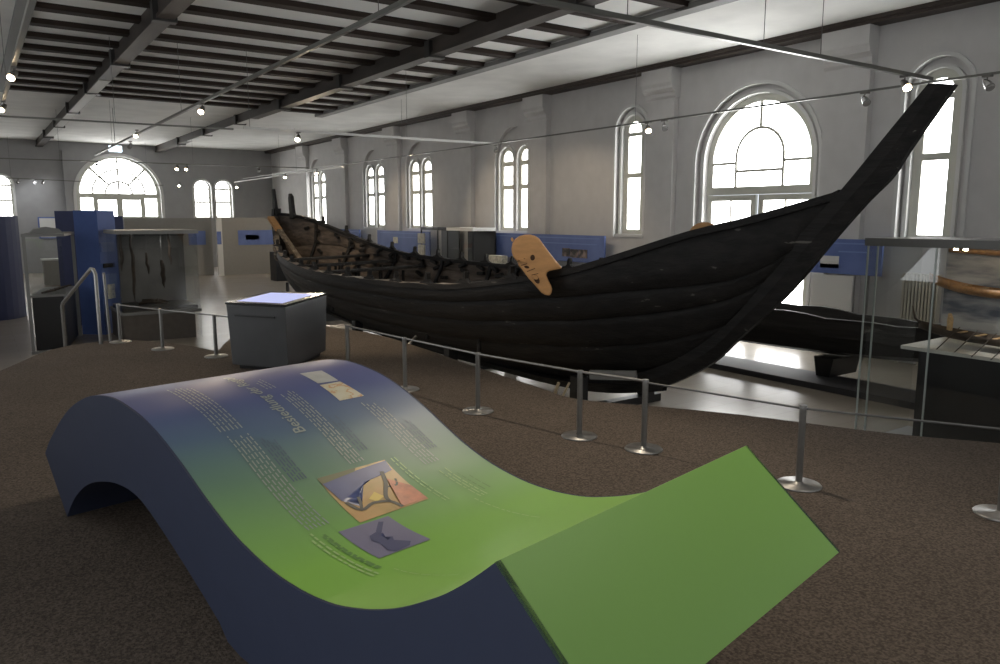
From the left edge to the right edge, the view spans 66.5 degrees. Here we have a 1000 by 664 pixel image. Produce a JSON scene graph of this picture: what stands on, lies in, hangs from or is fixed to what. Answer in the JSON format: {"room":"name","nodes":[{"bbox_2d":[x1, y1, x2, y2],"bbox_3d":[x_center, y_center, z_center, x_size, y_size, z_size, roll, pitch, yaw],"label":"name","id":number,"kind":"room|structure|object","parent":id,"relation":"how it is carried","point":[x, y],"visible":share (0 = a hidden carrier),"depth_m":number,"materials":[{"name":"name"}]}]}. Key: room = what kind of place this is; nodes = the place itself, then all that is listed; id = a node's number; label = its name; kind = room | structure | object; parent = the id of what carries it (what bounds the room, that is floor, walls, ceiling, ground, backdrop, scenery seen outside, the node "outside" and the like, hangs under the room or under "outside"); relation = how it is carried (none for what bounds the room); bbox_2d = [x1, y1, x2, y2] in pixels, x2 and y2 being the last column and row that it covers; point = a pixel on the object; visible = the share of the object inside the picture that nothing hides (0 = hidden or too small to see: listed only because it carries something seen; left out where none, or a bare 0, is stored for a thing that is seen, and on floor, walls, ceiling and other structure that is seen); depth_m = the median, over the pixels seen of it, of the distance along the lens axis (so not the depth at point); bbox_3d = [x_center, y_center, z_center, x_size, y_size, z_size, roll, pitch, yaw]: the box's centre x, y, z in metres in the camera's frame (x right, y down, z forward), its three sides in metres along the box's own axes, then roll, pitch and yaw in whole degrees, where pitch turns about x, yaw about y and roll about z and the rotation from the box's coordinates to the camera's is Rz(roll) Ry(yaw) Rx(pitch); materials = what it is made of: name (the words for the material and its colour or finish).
{"room":"museum","nodes":[
{"label":"museum","id":0,"kind":"room"},
{"bbox_2d":[0,138,272,273],"bbox_3d":[-20.174,-6.410,39.342,17.100,6.450,0.650,-6,10,-34],"label":"wall","id":1,"kind":"structure","parent":0,"point":[252,198],"depth_m":39.56,"materials":[{"name":"paint"}]},
{"bbox_2d":[0,175,14,215],"bbox_3d":[-24.034,-6.524,36.845,0.920,2.060,0.080,-6,10,-34],"label":"window","id":2,"kind":"structure","parent":1,"relation":"in","point":[7,208],"depth_m":36.94,"materials":[{"name":"grey glass"}]},
{"bbox_2d":[38,217,55,238],"bbox_3d":[-22.390,-5.172,37.835,0.850,1.050,0.060,-6,10,-34],"label":"framed picture","id":3,"kind":"object","parent":1,"relation":"attached to","point":[42,221],"visible":0.5,"depth_m":37.74,"materials":[{"name":"white"}]},
{"bbox_2d":[39,218,55,227],"bbox_3d":[-22.376,-5.169,37.815,0.730,0.930,0.010,-6,10,-34],"label":"print","id":4,"kind":"object","parent":3,"relation":"attached to","point":[43,222],"depth_m":37.75,"materials":[{"name":"white paper"}]},
{"bbox_2d":[77,156,161,219],"bbox_3d":[-19.814,-7.471,39.635,3.960,3.220,0.080,-6,10,-34],"label":"window","id":5,"kind":"structure","parent":1,"relation":"in","point":[133,200],"depth_m":39.66,"materials":[{"name":"grey glass"}]},
{"bbox_2d":[194,180,211,217],"bbox_3d":[-16.419,-7.304,42.020,0.920,2.060,0.080,-6,10,-34],"label":"window","id":6,"kind":"structure","parent":1,"relation":"in","point":[202,198],"depth_m":42.03,"materials":[{"name":"grey glass"}]},
{"bbox_2d":[215,181,231,217],"bbox_3d":[-15.496,-7.399,42.647,0.920,2.060,0.080,-6,10,-34],"label":"window","id":7,"kind":"structure","parent":1,"relation":"in","point":[222,188],"depth_m":42.66,"materials":[{"name":"grey glass"}]},
{"bbox_2d":[124,218,213,275],"bbox_3d":[-15.315,-3.930,35.467,3.750,2.700,0.180,-6,10,-34],"label":"wall","id":8,"kind":"structure","parent":0,"point":[198,247],"depth_m":35.96,"materials":[{"name":"grey paint"}]},
{"bbox_2d":[221,218,273,274],"bbox_3d":[-11.971,-4.174,37.018,2.960,2.720,0.180,-6,10,-34],"label":"wall","id":9,"kind":"structure","parent":0,"point":[248,243],"depth_m":36.78,"materials":[{"name":"grey paint"}]},
{"bbox_2d":[0,267,917,431],"bbox_3d":[-5.065,0.154,18.100,18.100,0.200,54.200,-6,10,-34],"label":"floor","id":10,"kind":"structure","parent":0,"point":[210,292],"depth_m":13.39,"materials":[{"name":"grey"}]},
{"bbox_2d":[0,216,26,320],"bbox_3d":[-14.222,-1.745,20.704,1.993,2.780,1.184,0,9,1],"label":"screen","id":11,"kind":"object","parent":10,"relation":"on","point":[12,293],"visible":1,"depth_m":20.66,"materials":[{"name":"paint"}]},
{"bbox_2d":[40,258,59,284],"bbox_3d":[-17.800,-2.546,31.789,2.200,1.060,0.700,-6,10,-34],"label":"pedestal","id":12,"kind":"object","parent":10,"relation":"on","point":[51,275],"depth_m":31.11,"materials":[{"name":"grey paint"}]},
{"bbox_2d":[21,232,81,354],"bbox_3d":[-9.625,-0.924,16.467,0.752,2.420,2.414,-4,9,-24],"label":"display case","id":13,"kind":"object","parent":10,"relation":"on","point":[46,301],"visible":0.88,"depth_m":15.66,"materials":[{"name":"black"}]},
{"bbox_2d":[29,227,62,232],"bbox_3d":[-9.424,-2.118,15.832,0.600,0.130,0.300,-6,10,-34],"label":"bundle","id":14,"kind":"object","parent":13,"relation":"on","point":[41,229],"visible":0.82,"depth_m":15.71,"materials":[{"name":"grey"}]},
{"bbox_2d":[54,211,81,324],"bbox_3d":[-10.864,-1.616,19.447,0.611,2.900,0.222,-2,9,-14],"label":"screen","id":15,"kind":"object","parent":10,"relation":"on","point":[64,221],"visible":0.36,"depth_m":19.23,"materials":[{"name":"paint"}]},
{"bbox_2d":[73,210,120,334],"bbox_3d":[-9.716,-1.458,18.398,0.880,2.900,1.450,-6,10,-34],"label":"partition panel","id":16,"kind":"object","parent":10,"relation":"on","point":[96,249],"depth_m":17.90,"materials":[{"name":"paint"}]},
{"bbox_2d":[114,216,123,286],"bbox_3d":[-14.584,-2.975,28.867,0.700,2.780,0.300,-6,10,-34],"label":"screen","id":17,"kind":"object","parent":10,"relation":"on","point":[118,219],"visible":0.14,"depth_m":28.71,"materials":[{"name":"paint"}]},
{"bbox_2d":[103,229,201,340],"bbox_3d":[-8.067,-1.141,17.769,1.720,2.460,1.720,-6,10,-34],"label":"case","id":18,"kind":"object","parent":10,"relation":"on","point":[141,324],"visible":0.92,"depth_m":18.04,"materials":[{"name":"grey"}]},
{"bbox_2d":[118,234,123,270],"bbox_3d":[-8.460,-1.779,17.044,0.073,0.839,0.085,6,10,33],"label":"stake","id":19,"kind":"object","parent":18,"relation":"hanging from","point":[120,235],"visible":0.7,"depth_m":17.01,"materials":[{"name":"grey metal"}]},
{"bbox_2d":[129,234,135,301],"bbox_3d":[-8.238,-1.436,17.126,0.075,1.536,0.094,6,10,33],"label":"stake","id":20,"kind":"object","parent":18,"relation":"hanging from","point":[130,235],"visible":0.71,"depth_m":17.10,"materials":[{"name":"grey metal"}]},
{"bbox_2d":[138,298,168,304],"bbox_3d":[-7.958,-0.704,17.532,0.650,0.145,0.205,-4,9,-23],"label":"fragment","id":21,"kind":"object","parent":18,"relation":"in","point":[155,300],"visible":1,"depth_m":17.48,"materials":[{"name":"brown wood"}]},
{"bbox_2d":[112,299,197,312],"bbox_3d":[-8.073,-0.618,17.856,1.600,0.080,1.400,-6,10,-34],"label":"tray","id":22,"kind":"object","parent":18,"relation":"on","point":[174,304],"depth_m":17.60,"materials":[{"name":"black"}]},
{"bbox_2d":[160,237,165,287],"bbox_3d":[-7.689,-1.623,17.360,0.096,1.236,0.108,6,10,33],"label":"stake","id":23,"kind":"object","parent":18,"relation":"hanging from","point":[162,266],"visible":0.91,"depth_m":17.36,"materials":[{"name":"grey metal"}]},
{"bbox_2d":[167,234,171,264],"bbox_3d":[-7.625,-1.914,17.605,0.087,0.738,0.066,-6,10,-34],"label":"stake","id":24,"kind":"object","parent":18,"relation":"hanging from","point":[168,236],"visible":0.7,"depth_m":17.59,"materials":[{"name":"wood"}]},
{"bbox_2d":[215,218,223,275],"bbox_3d":[-13.201,-4.012,35.942,0.260,2.720,0.180,-6,10,-34],"label":"post","id":25,"kind":"object","parent":10,"relation":"on","point":[218,222],"visible":1,"depth_m":35.89,"materials":[{"name":"white"}]},
{"bbox_2d":[270,252,286,280],"bbox_3d":[-9.544,-2.889,33.426,0.800,1.250,0.800,-6,10,-34],"label":"cabinet","id":26,"kind":"object","parent":10,"relation":"on","point":[276,272],"visible":0.43,"depth_m":33.08,"materials":[{"name":"black"}]},
{"bbox_2d":[341,229,360,236],"bbox_3d":[-7.399,-3.714,35.712,0.105,2.200,4.300,-6,10,-34],"label":"text panel","id":27,"kind":"object","parent":10,"relation":"on","point":[357,232],"visible":0.26,"depth_m":34.13,"materials":[{"name":"metal"}]},
{"bbox_2d":[352,320,362,331],"bbox_3d":[-2.598,-0.065,17.204,1.800,0.500,0.180,-6,10,-34],"label":"cradle","id":28,"kind":"object","parent":10,"relation":"on","point":[355,323],"visible":0.1,"depth_m":16.75,"materials":[{"name":"black"}]},
{"bbox_2d":[377,230,430,255],"bbox_3d":[-3.889,-2.952,30.659,0.110,2.200,4.500,-6,10,-34],"label":"text panel","id":29,"kind":"object","parent":10,"relation":"on","point":[405,241],"visible":0.73,"depth_m":30.39,"materials":[{"name":"metal"}]},
{"bbox_2d":[418,227,459,258],"bbox_3d":[-2.175,-2.522,27.129,0.970,2.400,1.300,-6,10,-34],"label":"dark showcase","id":30,"kind":"object","parent":10,"relation":"on","point":[453,236],"visible":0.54,"depth_m":27.06,"materials":[{"name":"grey paint"}]},
{"bbox_2d":[444,345,490,369],"bbox_3d":[-0.333,0.431,13.945,1.800,0.490,0.180,-6,10,-34],"label":"cradle","id":31,"kind":"object","parent":10,"relation":"on","point":[453,354],"visible":0.14,"depth_m":13.50,"materials":[{"name":"black"}]},
{"bbox_2d":[271,83,957,392],"bbox_3d":[-1.333,-1.553,15.117,3.310,3.874,19.370,-6,10,-34],"label":"ship","id":32,"kind":"object","parent":31,"relation":"on","point":[666,310],"visible":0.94,"depth_m":10.14,"materials":[{"name":"black wood"}]},
{"bbox_2d":[267,216,301,257],"bbox_3d":[-6.087,-2.654,21.608,1.450,1.233,0.200,8,11,41],"label":"plank","id":33,"kind":"object","parent":32,"relation":"in","point":[271,219],"visible":0.86,"depth_m":21.63,"materials":[{"name":"brown wood"}]},
{"bbox_2d":[511,234,560,295],"bbox_3d":[0.482,-0.893,10.176,0.676,0.803,0.255,0,9,2],"label":"rudder","id":34,"kind":"object","parent":32,"relation":"attached to","point":[528,250],"visible":1,"depth_m":10.07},
{"bbox_2d":[689,222,713,230],"bbox_3d":[2.743,-1.141,10.745,0.667,0.803,0.255,2,9,15],"label":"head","id":35,"kind":"object","parent":32,"relation":"attached to","point":[702,224],"visible":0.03,"depth_m":10.59},
{"bbox_2d":[446,227,495,261],"bbox_3d":[-0.971,-2.270,25.458,0.900,2.400,1.650,-6,10,-34],"label":"dark showcase","id":36,"kind":"object","parent":10,"relation":"on","point":[481,241],"visible":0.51,"depth_m":25.45,"materials":[{"name":"grey paint"}]},
{"bbox_2d":[488,255,561,266],"bbox_3d":[0.715,-1.493,23.157,0.330,1.550,4.100,-6,10,-34],"label":"low showcase","id":37,"kind":"object","parent":10,"relation":"on","point":[501,259],"visible":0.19,"depth_m":23.90,"materials":[{"name":"white"}]},
{"bbox_2d":[496,233,605,262],"bbox_3d":[1.236,-1.861,23.280,0.110,2.240,5.800,-6,10,-34],"label":"text panel","id":38,"kind":"object","parent":10,"relation":"on","point":[581,248],"visible":0.67,"depth_m":22.07,"materials":[{"name":"metal"}]},
{"bbox_2d":[562,248,569,256],"bbox_3d":[1.912,-2.314,22.129,0.010,0.240,0.330,-6,10,-34],"label":"picture","id":39,"kind":"object","parent":38,"relation":"attached to","point":[565,251],"depth_m":22.13},
{"bbox_2d":[570,249,577,257],"bbox_3d":[2.116,-2.250,21.839,0.010,0.240,0.350,-6,10,-34],"label":"picture","id":40,"kind":"object","parent":38,"relation":"attached to","point":[573,252],"depth_m":21.83},
{"bbox_2d":[578,249,586,257],"bbox_3d":[2.334,-2.203,21.525,0.010,0.240,0.380,-6,10,-34],"label":"picture","id":41,"kind":"object","parent":38,"relation":"attached to","point":[582,253],"depth_m":21.53},
{"bbox_2d":[570,370,660,404],"bbox_3d":[1.821,0.802,10.832,1.800,0.685,0.785,-6,10,-34],"label":"cradle","id":42,"kind":"object","parent":10,"relation":"on","point":[636,399],"visible":0.41,"depth_m":10.67,"materials":[{"name":"black"}]},
{"bbox_2d":[708,355,915,409],"bbox_3d":[3.582,0.440,15.195,0.850,0.100,12.200,-6,10,-34],"label":"plinth","id":43,"kind":"object","parent":10,"relation":"on","point":[881,393],"visible":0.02,"depth_m":12.51,"materials":[{"name":"grey"}]},
{"bbox_2d":[814,354,858,376],"bbox_3d":[5.755,0.555,13.041,0.800,0.315,0.360,-6,10,-34],"label":"trestle","id":44,"kind":"object","parent":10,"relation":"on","point":[826,365],"visible":0.86,"depth_m":12.87,"materials":[{"name":"black wood"}]},
{"bbox_2d":[740,303,943,361],"bbox_3d":[4.056,-0.340,15.407,1.165,0.740,11.400,-6,10,-34],"label":"boat","id":45,"kind":"object","parent":44,"relation":"on","point":[821,329],"visible":0.26,"depth_m":12.64,"materials":[{"name":"black wood"}]},
{"bbox_2d":[810,239,883,358],"bbox_3d":[6.847,-0.683,15.203,0.110,2.320,1.490,-6,10,-34],"label":"text panel","id":46,"kind":"object","parent":10,"relation":"on","point":[845,256],"visible":0.59,"depth_m":15.15,"materials":[{"name":"metal"}]},
{"bbox_2d":[820,256,838,267],"bbox_3d":[6.621,-1.411,15.335,0.010,0.240,0.400,-6,10,-34],"label":"picture","id":47,"kind":"object","parent":46,"relation":"attached to","point":[826,261],"depth_m":15.32,"materials":[{"name":"white"}]},
{"bbox_2d":[895,273,942,365],"bbox_3d":[7.762,-0.224,14.166,0.140,1.720,0.730,-6,10,-34],"label":"radiator","id":48,"kind":"object","parent":10,"relation":"on","point":[916,292],"visible":0.46,"depth_m":14.06,"materials":[{"name":"white metal"}]},
{"bbox_2d":[854,236,999,442],"bbox_3d":[6.017,0.358,7.654,1.270,2.510,4.370,-6,10,-34],"label":"glass display case","id":49,"kind":"object","parent":10,"relation":"on","point":[959,387],"visible":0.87,"depth_m":8.53,"materials":[{"name":"grey"}]},
{"bbox_2d":[912,306,999,359],"bbox_3d":[5.498,0.074,7.939,0.686,0.436,2.592,-6,10,-34],"label":"ship","id":50,"kind":"object","parent":49,"relation":"on","point":[948,331],"visible":0.98,"depth_m":8.59,"materials":[{"name":"brown wood"}]},
{"bbox_2d":[929,273,999,298],"bbox_3d":[5.907,-0.461,8.393,0.344,0.250,2.300,-6,10,-34],"label":"boat","id":51,"kind":"object","parent":49,"relation":"attached to","point":[965,288],"visible":0.98,"depth_m":8.93,"materials":[{"name":"brown wood"}]},
{"bbox_2d":[949,248,999,255],"bbox_3d":[6.057,-0.827,8.135,0.324,0.090,2.400,-6,10,-34],"label":"boat","id":52,"kind":"object","parent":49,"relation":"attached to","point":[970,251],"visible":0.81,"depth_m":8.78,"materials":[{"name":"brown wood"}]},
{"bbox_3d":[-5.759,0.673,10.897,0.900,0.920,1.720,-6,10,-34],"label":"steps","id":53,"kind":"structure","parent":10,"relation":"on","visible":0},
{"bbox_2d":[60,267,111,346],"bbox_3d":[-5.663,-0.014,10.486,1.316,1.801,0.240,8,12,42],"label":"stair handrail","id":54,"kind":"object","parent":53,"relation":"on","point":[90,269],"visible":0.73,"depth_m":10.13,"materials":[{"name":"metal"}]},
{"bbox_2d":[0,0,936,151],"bbox_3d":[-5.065,-6.224,17.139,17.900,0.500,54.000,-6,10,-34],"label":"ceiling","id":55,"kind":"structure","parent":0,"point":[64,64],"depth_m":17.39,"materials":[{"name":"paint"}]},
{"bbox_2d":[0,0,35,105],"bbox_3d":[-6.479,-4.524,10.154,0.060,1.480,13.000,-6,10,-34],"label":"rail","id":56,"kind":"object","parent":55,"relation":"hanging from","point":[30,4],"visible":0.89,"depth_m":9.82,"materials":[{"name":"grey metal"}]},
{"bbox_2d":[6,66,17,80],"bbox_3d":[-7.272,-3.857,11.392,0.126,0.227,0.209,0,9,0],"label":"spotlight","id":57,"kind":"object","parent":56,"relation":"attached to","point":[12,75],"visible":1,"depth_m":11.36,"materials":[{"name":"grey metal"}]},
{"bbox_2d":[0,139,162,185],"bbox_3d":[-20.240,-8.223,36.845,7.301,2.120,0.040,-6,10,-34],"label":"rail","id":58,"kind":"object","parent":55,"relation":"hanging from","point":[7,139],"visible":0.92,"depth_m":36.91,"materials":[{"name":"grey metal"}]},
{"bbox_2d":[109,108,121,151],"bbox_3d":[-13.300,-6.960,26.287,0.400,1.470,0.060,-6,10,-34],"label":"lamp","id":59,"kind":"object","parent":55,"relation":"hanging from","point":[116,148],"visible":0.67,"depth_m":26.35,"materials":[{"name":"white"}]},
{"bbox_2d":[0,39,233,129],"bbox_3d":[-8.112,-5.264,15.963,4.809,1.748,0.036,-5,10,-31],"label":"rail","id":60,"kind":"object","parent":55,"relation":"hanging from","point":[8,116],"visible":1,"depth_m":16.01,"materials":[{"name":"grey metal"}]},
{"bbox_2d":[0,117,307,167],"bbox_3d":[-12.573,-7.112,28.230,10.946,1.750,0.040,-5,10,-29],"label":"rail","id":61,"kind":"object","parent":55,"relation":"hanging from","point":[56,117],"visible":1,"depth_m":28.12,"materials":[{"name":"grey metal"}]},
{"bbox_2d":[94,0,414,155],"bbox_3d":[-6.915,-5.476,16.456,0.052,1.476,28.000,-6,10,-34],"label":"rail","id":62,"kind":"object","parent":55,"relation":"hanging from","point":[400,3],"visible":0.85,"depth_m":10.88,"materials":[{"name":"grey metal"}]},
{"bbox_2d":[234,139,343,182],"bbox_3d":[-10.102,-8.056,34.897,0.040,1.870,14.700,-6,10,-34],"label":"rail","id":63,"kind":"object","parent":55,"relation":"hanging from","point":[278,139],"visible":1,"depth_m":34.09,"materials":[{"name":"white metal"}]},
{"bbox_2d":[0,0,737,117],"bbox_3d":[-2.518,-5.725,13.493,9.990,0.100,28.650,-6,10,-34],"label":"trim","id":64,"kind":"structure","parent":55,"relation":"attached to","point":[699,5],"depth_m":16.41,"materials":[{"name":"grey metal"}]},
{"bbox_2d":[243,54,495,144],"bbox_3d":[-2.910,-5.683,18.780,6.800,1.758,0.056,-6,10,-34],"label":"rail","id":65,"kind":"object","parent":55,"relation":"hanging from","point":[244,127],"visible":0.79,"depth_m":18.53,"materials":[{"name":"grey metal"}]},
{"bbox_2d":[243,35,999,178],"bbox_3d":[-2.035,-6.274,22.796,0.032,1.786,39.000,-6,10,-34],"label":"rail","id":66,"kind":"object","parent":55,"relation":"hanging from","point":[996,72],"visible":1,"depth_m":14.57,"materials":[{"name":"grey metal"}]},
{"bbox_2d":[860,91,870,106],"bbox_3d":[5.668,-3.610,11.833,0.126,0.227,0.209,0,9,0],"label":"spotlight","id":67,"kind":"object","parent":66,"relation":"attached to","point":[866,101],"visible":1,"depth_m":11.80,"materials":[{"name":"grey metal"}]},
{"bbox_2d":[982,74,994,90],"bbox_3d":[6.659,-3.395,10.407,0.126,0.227,0.209,0,9,0],"label":"spotlight","id":68,"kind":"object","parent":66,"relation":"attached to","point":[988,85],"visible":1,"depth_m":10.37,"materials":[{"name":"grey metal"}]},
{"bbox_2d":[517,0,933,80],"bbox_3d":[2.930,-4.158,8.650,8.020,1.756,0.052,-6,10,-34],"label":"rail","id":69,"kind":"object","parent":55,"relation":"hanging from","point":[550,3],"visible":1,"depth_m":8.37,"materials":[{"name":"grey metal"}]},
{"bbox_2d":[899,74,911,91],"bbox_3d":[5.641,-3.456,10.610,0.126,0.227,0.209,0,9,0],"label":"spotlight","id":70,"kind":"object","parent":69,"relation":"attached to","point":[906,86],"visible":1,"depth_m":10.58,"materials":[{"name":"grey metal"}]},
{"bbox_2d":[0,328,999,663],"bbox_3d":[1.968,1.754,3.127,11.550,1.100,20.238,-6,10,-34],"label":"floor","id":71,"kind":"structure","parent":0,"point":[914,577],"depth_m":4.37,"materials":[{"name":"brown carpet"}]},
{"bbox_2d":[109,304,131,343],"bbox_3d":[-5.063,-0.119,10.146,0.274,0.512,0.274,-6,10,-34],"label":"barrier post","id":72,"kind":"object","parent":71,"relation":"on","point":[120,340],"visible":1,"depth_m":10.13,"materials":[{"name":"metal"}]},
{"bbox_2d":[151,309,173,350],"bbox_3d":[-4.259,-0.037,9.600,0.274,0.512,0.274,-6,10,-34],"label":"barrier post","id":73,"kind":"object","parent":71,"relation":"on","point":[162,348],"visible":1,"depth_m":9.59,"materials":[{"name":"metal"}]},
{"bbox_2d":[118,304,227,316],"bbox_3d":[-4.090,-0.265,9.474,2.331,0.020,0.050,5,10,32],"label":"rail","id":74,"kind":"object","parent":73,"relation":"attached to","point":[118,304],"visible":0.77,"depth_m":9.42,"materials":[{"name":"metal"}]},
{"bbox_2d":[204,314,227,358],"bbox_3d":[-3.392,0.040,9.085,0.274,0.512,0.274,-6,10,-34],"label":"barrier post","id":75,"kind":"object","parent":71,"relation":"on","point":[215,355],"visible":1,"depth_m":9.07,"materials":[{"name":"metal"}]},
{"bbox_2d":[225,291,326,369],"bbox_3d":[-2.554,-0.030,8.780,0.792,0.743,1.422,1,9,7],"label":"display case","id":76,"kind":"object","parent":71,"relation":"on","point":[270,329],"visible":0.91,"depth_m":8.26,"materials":[{"name":"grey"}]},
{"bbox_2d":[345,325,349,360],"bbox_3d":[-1.634,0.177,8.180,0.274,0.512,0.274,-6,10,-34],"label":"barrier post","id":77,"kind":"object","parent":71,"relation":"on","point":[346,327],"visible":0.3,"depth_m":8.15,"materials":[{"name":"metal"}]},
{"bbox_2d":[347,325,641,381],"bbox_3d":[-0.348,0.148,6.731,0.150,0.020,3.844,-8,12,-43],"label":"rail","id":78,"kind":"object","parent":77,"relation":"attached to","point":[390,335],"visible":1,"depth_m":6.22,"materials":[{"name":"metal"}]},
{"bbox_2d":[401,337,419,392],"bbox_3d":[-0.915,0.304,7.337,0.274,0.512,0.274,-6,10,-34],"label":"barrier post","id":79,"kind":"object","parent":71,"relation":"on","point":[405,386],"visible":0.8,"depth_m":7.32,"materials":[{"name":"metal"}]},
{"bbox_2d":[45,359,839,663],"bbox_3d":[-0.739,0.727,3.499,3.985,0.835,1.310,8,12,43],"label":"display board","id":80,"kind":"object","parent":71,"relation":"on","point":[321,512],"visible":1,"depth_m":2.79,"materials":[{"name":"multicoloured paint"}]},
{"bbox_2d":[300,371,337,382],"bbox_3d":[-0.972,0.241,4.104,0.130,0.026,0.191,-8,11,-41],"label":"print","id":81,"kind":"object","parent":80,"relation":"attached to","point":[308,376],"depth_m":4.10,"materials":[{"name":"paper"}]},
{"bbox_2d":[320,381,363,400],"bbox_3d":[-0.824,0.304,3.967,0.185,0.051,0.150,8,12,43],"label":"print","id":82,"kind":"object","parent":80,"relation":"attached to","point":[332,390],"depth_m":3.96},
{"bbox_2d":[320,460,427,521],"bbox_3d":[-0.545,0.675,3.283,0.330,0.096,0.380,8,12,43],"label":"print","id":83,"kind":"object","parent":80,"relation":"attached to","point":[354,490],"depth_m":3.28},
{"bbox_2d":[369,492,383,500],"bbox_3d":[-0.529,0.701,3.244,0.050,0.017,0.061,3,9,21],"label":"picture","id":84,"kind":"object","parent":80,"relation":"attached to","point":[373,496],"depth_m":3.25,"materials":[{"name":"yellow paper"}]},
{"bbox_2d":[339,516,429,557],"bbox_3d":[-0.446,0.786,2.944,0.240,0.019,0.271,-8,12,-43],"label":"print","id":85,"kind":"object","parent":80,"relation":"attached to","point":[374,536],"depth_m":2.94,"materials":[{"name":"purple"}]},
{"bbox_2d":[462,352,493,414],"bbox_3d":[-0.189,0.428,6.511,0.274,0.512,0.274,-6,10,-34],"label":"barrier post","id":86,"kind":"object","parent":71,"relation":"on","point":[476,410],"visible":1,"depth_m":6.49,"materials":[{"name":"metal"}]},
{"bbox_2d":[561,370,596,441],"bbox_3d":[0.603,0.541,5.765,0.274,0.512,0.274,-6,10,-34],"label":"barrier post","id":87,"kind":"object","parent":71,"relation":"on","point":[580,435],"visible":1,"depth_m":5.75,"materials":[{"name":"metal"}]},
{"bbox_2d":[624,379,662,454],"bbox_3d":[1.032,0.589,5.444,0.274,0.512,0.274,-6,10,-34],"label":"barrier post","id":88,"kind":"object","parent":71,"relation":"on","point":[641,448],"visible":1,"depth_m":5.43,"materials":[{"name":"metal"}]},
{"bbox_2d":[777,404,821,492],"bbox_3d":[1.858,0.700,4.710,0.274,0.512,0.274,-6,10,-34],"label":"barrier post","id":89,"kind":"object","parent":71,"relation":"on","point":[798,483],"visible":0.96,"depth_m":4.70,"materials":[{"name":"metal"}]},
{"bbox_2d":[648,382,999,429],"bbox_3d":[2.421,0.488,4.546,3.274,0.014,0.297,4,10,27],"label":"rail","id":90,"kind":"object","parent":89,"relation":"attached to","point":[700,391],"visible":1,"depth_m":4.59,"materials":[{"name":"grey metal"}]},
{"bbox_2d":[972,480,999,522],"bbox_3d":[2.805,0.771,4.238,0.274,0.512,0.274,-6,10,-34],"label":"barrier post","id":91,"kind":"object","parent":71,"relation":"on","point":[991,512],"visible":1,"depth_m":4.27,"materials":[{"name":"metal"}]},
{"bbox_2d":[271,1,999,363],"bbox_3d":[2.014,-3.859,22.415,0.760,6.450,53.200,-6,10,-34],"label":"wall","id":92,"kind":"structure","parent":0,"point":[575,182],"depth_m":18.71,"materials":[{"name":"paint"}]},
{"bbox_2d":[313,174,318,219],"bbox_3d":[-9.296,-6.784,38.902,0.080,2.720,0.800,-6,10,-34],"label":"window","id":93,"kind":"structure","parent":92,"relation":"in","point":[315,180],"depth_m":39.03,"materials":[{"name":"grey glass"}]},
{"bbox_2d":[321,172,325,220],"bbox_3d":[-8.729,-6.661,38.087,0.080,2.720,0.800,-6,10,-34],"label":"window","id":94,"kind":"structure","parent":92,"relation":"in","point":[323,199],"depth_m":38.21,"materials":[{"name":"grey glass"}]},
{"bbox_2d":[367,166,374,226],"bbox_3d":[-5.614,-5.985,33.605,0.080,2.720,0.800,-6,10,-34],"label":"window","id":95,"kind":"structure","parent":92,"relation":"in","point":[370,182],"depth_m":33.73,"materials":[{"name":"grey glass"}]},
{"bbox_2d":[377,164,384,227],"bbox_3d":[-5.047,-5.862,32.790,0.080,2.720,0.800,-6,10,-34],"label":"window","id":96,"kind":"structure","parent":92,"relation":"in","point":[380,176],"depth_m":32.91,"materials":[{"name":"grey glass"}]},
{"bbox_2d":[411,160,419,227],"bbox_3d":[-3.292,-5.482,30.263,0.080,2.720,0.800,-6,10,-34],"label":"window","id":97,"kind":"structure","parent":92,"relation":"in","point":[414,167],"depth_m":30.37,"materials":[{"name":"grey glass"}]},
{"bbox_2d":[423,158,431,226],"bbox_3d":[-2.725,-5.359,29.448,0.080,2.720,0.800,-6,10,-34],"label":"window","id":98,"kind":"structure","parent":92,"relation":"in","point":[427,181],"depth_m":29.55,"materials":[{"name":"grey glass"}]},
{"bbox_2d":[501,148,512,230],"bbox_3d":[0.305,-4.702,25.089,0.080,2.720,0.800,-6,10,-34],"label":"window","id":99,"kind":"structure","parent":92,"relation":"in","point":[507,156],"depth_m":25.18,"materials":[{"name":"grey glass"}]},
{"bbox_2d":[519,145,527,230],"bbox_3d":[0.872,-4.579,24.274,0.080,2.720,0.800,-6,10,-34],"label":"window","id":100,"kind":"structure","parent":92,"relation":"in","point":[523,157],"depth_m":24.43,"materials":[{"name":"white glass"}]},
{"bbox_2d":[264,0,999,153],"bbox_3d":[1.816,-6.963,21.810,0.400,0.130,53.200,-6,10,-34],"label":"trim","id":101,"kind":"structure","parent":92,"relation":"attached to","point":[939,6],"depth_m":17.38,"materials":[{"name":"white paint"}]},
{"bbox_2d":[622,115,643,233],"bbox_3d":[3.602,-4.175,20.317,0.080,3.100,0.800,-6,10,-34],"label":"window","id":102,"kind":"structure","parent":92,"relation":"in","point":[634,134],"depth_m":20.38,"materials":[{"name":"grey glass"}]},
{"bbox_2d":[707,193,811,305],"bbox_3d":[5.843,-1.509,17.492,0.080,3.230,2.840,-6,10,-34],"label":"door","id":103,"kind":"structure","parent":92,"relation":"in","point":[720,209],"depth_m":17.37,"materials":[{"name":"grey glass"}]},
{"bbox_2d":[707,93,813,195],"bbox_3d":[5.843,-4.198,17.087,0.080,2.190,2.900,-6,10,-34],"label":"window","id":104,"kind":"structure","parent":92,"relation":"in","point":[766,149],"depth_m":17.05,"materials":[{"name":"grey glass"}]},
{"bbox_2d":[907,68,962,236],"bbox_3d":[8.002,-3.220,13.986,0.080,3.100,0.800,-6,10,-34],"label":"window","id":105,"kind":"structure","parent":92,"relation":"in","point":[935,153],"depth_m":14.00,"materials":[{"name":"grey glass"}]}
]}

